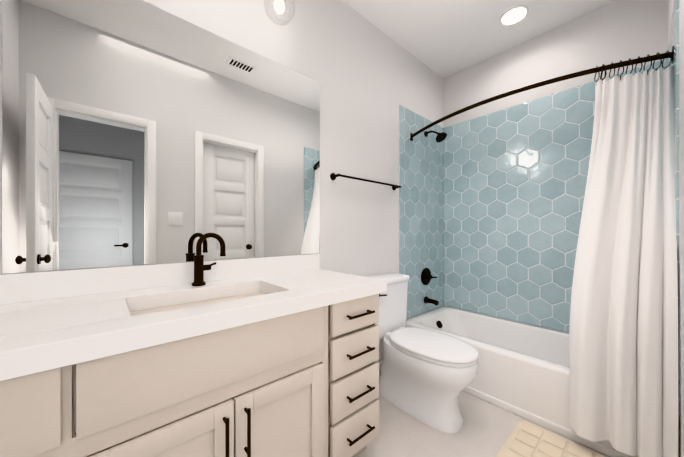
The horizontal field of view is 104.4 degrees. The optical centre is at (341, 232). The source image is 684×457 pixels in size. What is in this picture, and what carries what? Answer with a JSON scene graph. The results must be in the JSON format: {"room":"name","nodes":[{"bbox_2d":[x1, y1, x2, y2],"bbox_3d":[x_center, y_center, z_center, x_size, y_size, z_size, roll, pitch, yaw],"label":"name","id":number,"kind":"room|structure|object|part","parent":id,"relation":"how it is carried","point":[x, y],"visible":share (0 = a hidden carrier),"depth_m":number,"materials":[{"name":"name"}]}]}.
{"room":"bathroom","nodes":[
{"label":"bathroom","id":0,"kind":"room"},
{"bbox_2d":[0,254,319,304],"bbox_3d":[-0.701,0.183,1.215,1.478,0.097,0.020,0,0,-41],"label":"backsplash","id":1,"kind":"structure","parent":0,"relation":"attached to","point":[34,286],"depth_m":1.06,"materials":[{"name":"white stone"}]},
{"bbox_2d":[0,0,442,360],"bbox_3d":[-0.131,-0.250,1.802,3.314,2.740,0.100,0,0,-41],"label":"wall","id":2,"kind":"structure","parent":0,"point":[368,76],"depth_m":1.89,"materials":[{"name":"white paint"}]},
{"bbox_2d":[2,0,319,273],"bbox_3d":[-0.627,-0.418,1.292,1.285,1.103,0.006,0,0,-41],"label":"wall mirror","id":3,"kind":"object","parent":2,"relation":"attached to","point":[138,132],"visible":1,"depth_m":1.11,"materials":[{"name":"clear glass"}]},
{"bbox_2d":[264,0,294,25],"bbox_3d":[-0.616,-1.264,1.154,0.880,0.353,0.228,0,0,-41],"label":"sconce","id":4,"kind":"object","parent":2,"relation":"attached to","point":[279,6],"visible":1,"depth_m":1.36,"materials":[{"name":"clear glass"}]},
{"bbox_2d":[330,173,400,189],"bbox_3d":[0.210,-0.380,1.990,0.713,0.047,0.070,0,0,-41],"label":"towel rail","id":5,"kind":"object","parent":2,"relation":"attached to","point":[333,176],"visible":1,"depth_m":1.88,"materials":[{"name":"black metal"}]},
{"bbox_2d":[342,0,614,78],"bbox_3d":[0.877,-1.670,0.661,3.314,0.100,3.145,0,0,-41],"label":"ceiling","id":6,"kind":"structure","parent":0,"point":[443,39],"depth_m":2.06,"materials":[{"name":"white paint"}]},
{"bbox_2d":[499,5,528,25],"bbox_3d":[1.281,-1.616,1.978,0.188,0.018,0.188,0,0,-41],"label":"recessed light","id":7,"kind":"object","parent":6,"relation":"in","point":[514,16],"depth_m":1.97,"materials":[{"name":"white plastic"}]},
{"bbox_2d":[356,374,609,456],"bbox_3d":[0.877,1.170,0.661,3.314,0.100,3.145,0,0,-41],"label":"floor","id":8,"kind":"structure","parent":0,"point":[486,429],"depth_m":1.47,"materials":[{"name":"tile"}]},
{"bbox_2d":[0,289,386,456],"bbox_3d":[-0.523,0.704,1.006,1.468,0.832,0.568,0,0,-41],"label":"bathroom vanity","id":9,"kind":"object","parent":8,"relation":"on","point":[275,356],"depth_m":0.81,"materials":[{"name":"paint"}]},
{"bbox_2d":[0,269,386,372],"bbox_3d":[-0.521,0.260,1.012,1.478,0.056,0.563,0,0,-41],"label":"countertop","id":10,"kind":"structure","parent":9,"relation":"on","point":[57,328],"depth_m":0.79,"materials":[{"name":"white stone"}]},
{"bbox_2d":[132,289,267,312],"bbox_3d":[-0.492,0.353,1.015,0.558,0.154,0.338,0,0,-41],"label":"sink","id":11,"kind":"object","parent":10,"relation":"in","point":[243,292],"depth_m":1.09,"materials":[{"name":"white ceramic"}]},
{"bbox_2d":[188,233,225,284],"bbox_3d":[-0.594,0.116,1.180,0.121,0.232,0.103,0,0,-41],"label":"faucet","id":12,"kind":"object","parent":10,"relation":"on","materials":[{"name":"black metal"}]},
{"bbox_2d":[378,359,382,373],"bbox_3d":[0.177,1.070,1.997,0.854,0.100,0.014,0,0,-41],"label":"baseboard","id":13,"kind":"structure","parent":8,"relation":"on","point":[380,362],"depth_m":2.09,"materials":[{"name":"paint"}]},
{"bbox_2d":[363,272,478,432],"bbox_3d":[0.476,0.720,1.738,0.456,0.800,0.778,0,0,-41],"label":"toilet","id":14,"kind":"object","parent":8,"relation":"on","point":[427,376],"visible":0.92,"depth_m":1.59,"materials":[{"name":"ceramic"}]},
{"bbox_3d":[0.289,0.520,1.950,0.456,0.401,0.212,0,0,-41],"label":"tank","id":15,"kind":"part","parent":14,"relation":"part of","materials":[{"name":"ceramic"}]},
{"bbox_3d":[0.550,0.695,1.656,0.372,0.051,0.557,0,0,-41],"label":"seat","id":16,"kind":"part","parent":14,"relation":"part of","materials":[{"name":"plastic"}]},
{"bbox_2d":[406,306,637,456],"bbox_3d":[1.273,0.942,1.979,0.768,0.355,1.487,0,0,-41],"label":"bathtub","id":17,"kind":"object","parent":8,"relation":"on","point":[524,370],"visible":0.29,"depth_m":1.74,"materials":[{"name":"ceramic"}]},
{"bbox_2d":[496,421,605,456],"bbox_3d":[1.085,1.109,1.235,0.445,0.022,0.550,0,0,-41],"label":"rug","id":18,"kind":"object","parent":8,"relation":"on","point":[526,439],"visible":1,"depth_m":1.37,"materials":[{"name":"beige fabric"}]},
{"bbox_2d":[443,0,667,332],"bbox_3d":[1.634,-0.250,2.231,0.100,2.740,1.595,0,0,-41],"label":"wall","id":19,"kind":"structure","parent":0,"point":[616,31],"depth_m":2.06,"materials":[{"name":"white paint"}]},
{"bbox_2d":[399,0,678,405],"bbox_3d":[1.276,-0.169,1.981,0.769,1.862,1.495,0,0,-41],"label":"wall tile","id":20,"kind":"structure","parent":19,"relation":"attached to","point":[490,209],"depth_m":2.33,"materials":[{"name":"blue tile"}]},
{"bbox_2d":[421,268,436,284],"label":"shower valve","id":21,"kind":"object","parent":20,"relation":"attached to","point":[426,277],"depth_m":2.52,"materials":[{"name":"black metal"}]},
{"bbox_2d":[424,296,438,305],"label":"spout","id":22,"kind":"object","parent":20,"relation":"attached to","point":[426,300],"depth_m":2.50,"materials":[{"name":"black metal"}]},
{"bbox_2d":[424,131,446,142],"bbox_3d":[0.873,-0.909,2.475,0.106,0.139,0.208,0,0,-41],"label":"shower head","id":23,"kind":"object","parent":20,"relation":"attached to","point":[442,136],"visible":1,"depth_m":2.44},
{"bbox_2d":[410,46,673,140],"bbox_3d":[1.050,-0.865,1.782,0.222,0.070,1.499,0,0,-41],"label":"curtain rod","id":24,"kind":"object","parent":20,"relation":"attached to","point":[581,73],"visible":0.9,"depth_m":1.51,"materials":[{"name":"black metal"}]},
{"bbox_2d":[569,51,677,456],"bbox_3d":[1.384,0.067,1.350,0.327,1.906,0.395,0,0,-41],"label":"shower curtain","id":25,"kind":"object","parent":24,"relation":"hanging from","point":[623,346],"visible":0.98,"depth_m":1.28,"materials":[{"name":"white fabric"}]},
{"bbox_2d":[668,0,683,456],"bbox_3d":[0.932,-0.250,0.599,3.114,2.740,0.120,0,0,-41],"label":"wall","id":26,"kind":"structure","parent":0,"point":[681,242],"depth_m":1.10,"materials":[{"name":"white paint"}]}
]}

